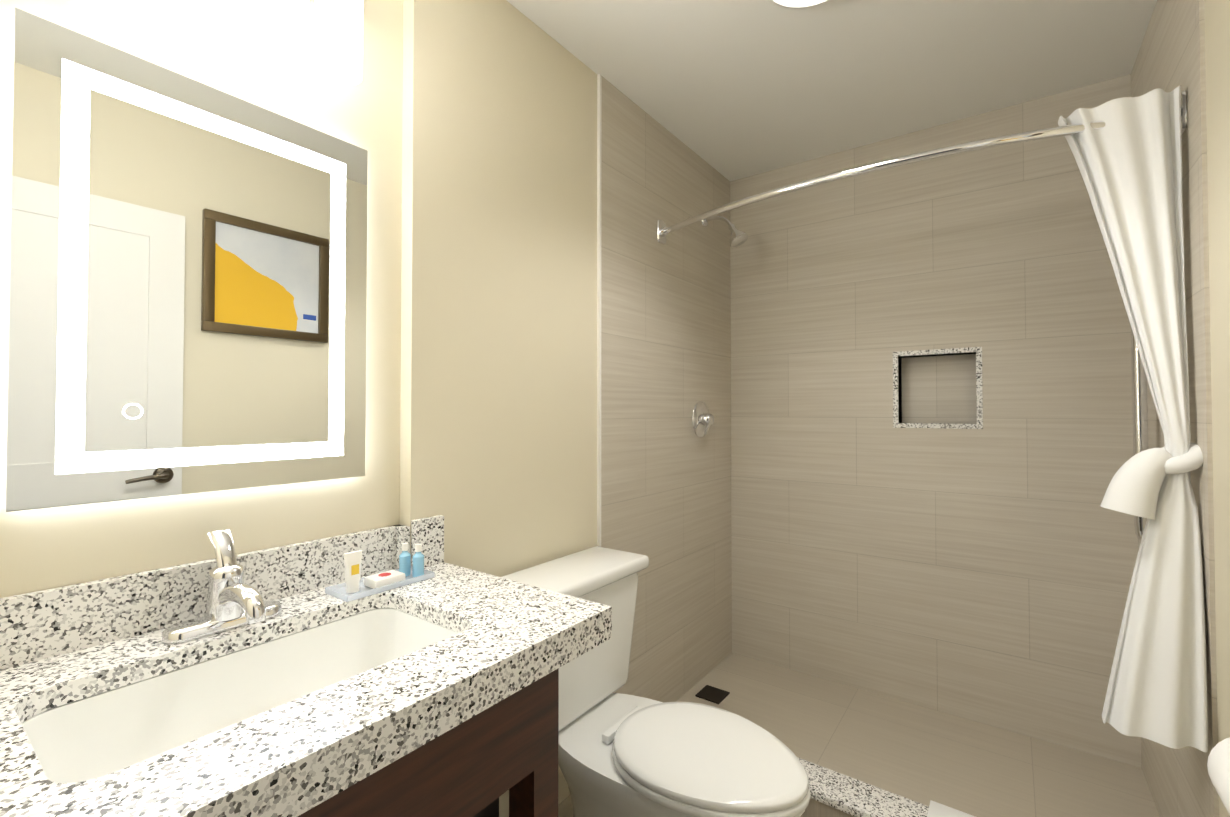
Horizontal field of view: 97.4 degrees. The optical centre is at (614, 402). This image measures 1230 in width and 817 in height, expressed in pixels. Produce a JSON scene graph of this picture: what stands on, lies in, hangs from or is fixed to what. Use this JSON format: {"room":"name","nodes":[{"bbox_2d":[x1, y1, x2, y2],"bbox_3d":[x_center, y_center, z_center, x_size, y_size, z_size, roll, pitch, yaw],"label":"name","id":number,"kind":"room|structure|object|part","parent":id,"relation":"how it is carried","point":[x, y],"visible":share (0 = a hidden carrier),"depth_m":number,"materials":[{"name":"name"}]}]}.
{"room":"bathroom","nodes":[
{"label":"bathroom","id":0,"kind":"room"},
{"bbox_2d":[0,0,402,597],"bbox_3d":[-0.909,0.042,0.917,0.186,2.440,1.120,-1,-1,36],"label":"wall","id":1,"kind":"structure","parent":0,"point":[188,282],"depth_m":0.97,"materials":[{"name":"beige paint"}]},
{"bbox_2d":[400,0,596,816],"bbox_3d":[-0.356,0.054,1.663,0.200,2.440,0.738,-1,-1,36],"label":"wall","id":2,"kind":"structure","parent":0,"point":[498,440],"depth_m":1.53,"materials":[{"name":"beige paint"}]},
{"bbox_2d":[0,515,443,669],"bbox_3d":[-0.743,0.335,0.976,0.065,0.115,0.980,-1,-1,36],"label":"backsplash","id":3,"kind":"structure","parent":2,"relation":"attached to","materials":[{"name":"stone"}]},
{"bbox_2d":[597,74,601,546],"bbox_3d":[-0.055,0.058,1.895,0.011,2.440,0.010,-1,-1,36],"label":"trim","id":4,"kind":"structure","parent":2,"relation":"attached to","point":[599,105],"depth_m":1.90,"materials":[{"name":"white"}]},
{"bbox_2d":[601,77,731,702],"bbox_3d":[0.189,0.067,2.402,0.208,2.440,1.099,-1,-1,36],"label":"wall tiles","id":5,"kind":"structure","parent":2,"relation":"attached to","point":[665,370],"depth_m":2.25,"materials":[{"name":"beige tile"}]},
{"bbox_2d":[657,219,667,244],"bbox_3d":[0.204,-0.706,2.231,0.031,0.096,0.060,-1,-1,36],"label":"flange","id":6,"kind":"object","parent":5,"relation":"attached to","point":[661,232],"depth_m":2.22,"materials":[{"name":"silver metal"}]},
{"bbox_2d":[692,401,713,437],"bbox_3d":[0.424,0.078,2.494,0.060,0.170,0.170,-1,-1,36],"label":"shower valve","id":7,"kind":"object","parent":5,"relation":"attached to","point":[702,419],"visible":1,"depth_m":2.47,"materials":[{"name":"silver metal"}]},
{"bbox_2d":[702,216,747,246],"bbox_3d":[0.509,-0.802,2.495,0.214,0.179,0.090,-1,-1,36],"label":"shower head","id":8,"kind":"object","parent":5,"relation":"attached to","point":[738,237],"visible":0.88,"depth_m":2.46},
{"bbox_2d":[558,795,572,816],"bbox_3d":[0.043,1.309,0.718,1.933,0.100,4.357,-1,-1,36],"label":"floor","id":9,"kind":"structure","parent":0,"point":[565,808],"depth_m":1.70,"materials":[{"name":"tile"}]},
{"bbox_2d":[0,515,611,816],"bbox_3d":[-0.532,0.744,0.815,0.587,1.033,0.980,-1,-1,36],"label":"bathroom vanity","id":10,"kind":"object","parent":9,"relation":"on","point":[381,672],"visible":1,"depth_m":0.83,"materials":[{"name":"stone"}]},
{"bbox_2d":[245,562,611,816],"bbox_3d":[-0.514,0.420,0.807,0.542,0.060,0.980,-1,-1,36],"label":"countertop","id":11,"kind":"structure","parent":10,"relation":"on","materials":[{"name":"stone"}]},
{"bbox_2d":[162,529,281,643],"bbox_3d":[-0.644,0.310,0.923,0.178,0.162,0.176,-1,-1,36],"label":"faucet","id":12,"kind":"object","parent":11,"relation":"on","point":[235,610],"depth_m":0.93,"materials":[{"name":"silver metal"}]},
{"bbox_2d":[21,608,458,782],"bbox_3d":[-0.515,0.496,0.831,0.365,0.149,0.590,-1,-1,36],"label":"sink","id":13,"kind":"object","parent":11,"relation":"in","point":[111,727],"depth_m":0.88,"materials":[{"name":"white ceramic"}]},
{"bbox_2d":[325,566,434,601],"bbox_3d":[-0.505,0.390,1.173,0.090,0.011,0.200,-1,-1,36],"label":"tray","id":14,"kind":"object","parent":11,"relation":"on","point":[375,587],"depth_m":1.14,"materials":[{"name":"clear glass"}]},
{"bbox_2d":[399,551,410,575],"bbox_3d":[-0.478,0.365,1.230,0.025,0.056,0.025,-1,-1,36],"label":"bottle","id":15,"kind":"object","parent":11,"relation":"on","point":[405,557],"depth_m":1.22,"materials":[{"name":"blue plastic"}]},
{"bbox_2d":[412,552,423,577],"bbox_3d":[-0.445,0.364,1.222,0.025,0.056,0.025,-1,-1,36],"label":"bottle","id":16,"kind":"object","parent":11,"relation":"on","point":[418,558],"depth_m":1.21,"materials":[{"name":"blue plastic"}]},
{"bbox_2d":[502,546,810,816],"bbox_3d":[0.102,0.874,1.402,0.786,0.792,0.506,-1,-1,36],"label":"toilet","id":17,"kind":"object","parent":9,"relation":"on","point":[622,755],"visible":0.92,"depth_m":1.36,"materials":[{"name":"white ceramic"}]},
{"bbox_3d":[-0.130,0.703,1.574,0.196,0.360,0.464,-1,-1,36],"label":"tank","id":18,"kind":"part","parent":17,"relation":"part of","materials":[{"name":"white ceramic"}]},
{"bbox_3d":[0.224,0.865,1.313,0.483,0.026,0.377,-1,-1,36],"label":"seat","id":19,"kind":"part","parent":17,"relation":"part of","materials":[{"name":"white plastic"}]},
{"bbox_3d":[0.224,0.846,1.313,0.476,0.024,0.371,-1,-1,36],"label":"lid","id":20,"kind":"part","parent":17,"relation":"part of","materials":[{"name":"white plastic"}]},
{"bbox_2d":[797,757,928,816],"bbox_3d":[0.688,1.211,1.603,1.529,0.125,0.135,-1,-1,36],"label":"shower curb","id":21,"kind":"object","parent":9,"relation":"on","point":[834,793],"visible":0.21,"depth_m":1.58,"materials":[{"name":"stone"}]},
{"bbox_2d":[927,800,974,816],"bbox_3d":[0.990,1.196,1.319,0.405,0.138,0.272,-1,-1,36],"label":"bath mat","id":22,"kind":"object","parent":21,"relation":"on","point":[936,809],"visible":1,"depth_m":1.49,"materials":[{"name":"white fabric"}]},
{"bbox_2d":[676,653,1159,816],"bbox_3d":[0.969,1.274,1.987,1.517,0.012,0.817,-1,-1,36],"label":"shower floor","id":23,"kind":"structure","parent":9,"relation":"on","point":[919,754],"depth_m":1.96,"materials":[{"name":"tile"}]},
{"bbox_2d":[695,685,729,703],"bbox_3d":[0.425,1.271,2.355,0.110,0.006,0.110,-1,-1,36],"label":"shower drain","id":24,"kind":"object","parent":23,"relation":"on","point":[713,694],"visible":1,"depth_m":2.35,"materials":[{"name":"grey metal"}]},
{"bbox_2d":[507,0,1156,180],"bbox_3d":[0.397,-1.223,1.245,1.933,0.100,3.157,-1,-1,36],"label":"ceiling","id":25,"kind":"structure","parent":0,"point":[731,90],"depth_m":1.84,"materials":[{"name":"white paint"}]},
{"bbox_2d":[767,0,830,8],"bbox_3d":[0.522,-1.146,1.427,0.280,0.046,0.280,-1,-1,36],"label":"ceiling light fixture","id":26,"kind":"object","parent":25,"relation":"attached to","point":[795,4],"visible":0.92,"depth_m":1.54,"materials":[{"name":"white glass"}]},
{"bbox_2d":[730,74,1141,767],"bbox_3d":[1.269,0.067,2.417,1.933,2.440,0.200,-1,-1,36],"label":"wall","id":27,"kind":"structure","parent":0,"point":[984,574],"depth_m":2.24,"materials":[{"name":"tile"}]},
{"bbox_2d":[893,347,982,428],"bbox_3d":[1.360,-0.056,2.282,0.320,0.328,0.094,-1,-1,36],"label":"trim","id":28,"kind":"structure","parent":27,"relation":"attached to","point":[977,351],"depth_m":2.24,"materials":[{"name":"stone"}]},
{"bbox_2d":[1204,0,1229,816],"bbox_3d":[0.791,0.031,0.294,0.200,2.440,2.120,-1,-1,36],"label":"wall","id":29,"kind":"structure","parent":0,"point":[1217,39],"depth_m":1.16,"materials":[{"name":"beige paint"}]},
{"bbox_2d":[1131,0,1218,816],"bbox_3d":[1.659,0.051,1.490,0.208,2.440,0.837,-1,-1,36],"label":"wall tiles","id":30,"kind":"structure","parent":29,"relation":"attached to","point":[1170,56],"depth_m":1.29,"materials":[{"name":"beige tile"}]},
{"bbox_2d":[1131,329,1147,539],"bbox_3d":[1.562,0.073,1.587,0.062,0.716,0.076,-1,-1,36],"label":"grab bar","id":31,"kind":"object","parent":30,"relation":"attached to","point":[1140,411],"visible":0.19,"depth_m":1.59,"materials":[{"name":"silver metal"}]},
{"bbox_2d":[1181,90,1185,134],"bbox_3d":[1.403,-0.721,1.356,0.031,0.096,0.060,-1,-1,36],"label":"flange","id":32,"kind":"object","parent":30,"relation":"attached to","point":[1183,94],"depth_m":1.33,"materials":[{"name":"silver metal"}]},
{"bbox_2d":[665,121,1104,233],"bbox_3d":[0.769,-0.714,1.746,1.517,0.025,0.164,-1,-1,36],"label":"rail","id":33,"kind":"object","parent":32,"relation":"attached to","point":[1072,129],"visible":0.83,"depth_m":1.60,"materials":[{"name":"silver metal"}]},
{"bbox_2d":[1058,86,1207,751],"bbox_3d":[1.260,0.001,1.328,0.242,1.535,0.218,-1,-1,36],"label":"shower curtain","id":34,"kind":"object","parent":33,"relation":"hanging from","point":[1128,157],"visible":0.94,"depth_m":1.30,"materials":[{"name":"white fabric"}]},
{"bbox_2d":[1100,443,1202,519],"bbox_3d":[1.299,0.188,1.304,0.197,0.183,0.134,-1,-1,36],"label":"knot","id":35,"kind":"object","parent":34,"relation":"attached to","point":[1134,486],"visible":0.98,"depth_m":1.28,"materials":[{"name":"white fabric"}]},
{"bbox_2d":[1207,737,1229,814],"bbox_3d":[0.862,0.503,0.680,0.147,0.120,0.170,-1,-1,36],"label":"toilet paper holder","id":36,"kind":"object","parent":29,"relation":"attached to","point":[1218,764],"visible":1,"depth_m":0.72,"materials":[{"name":"white paper"}]}
]}

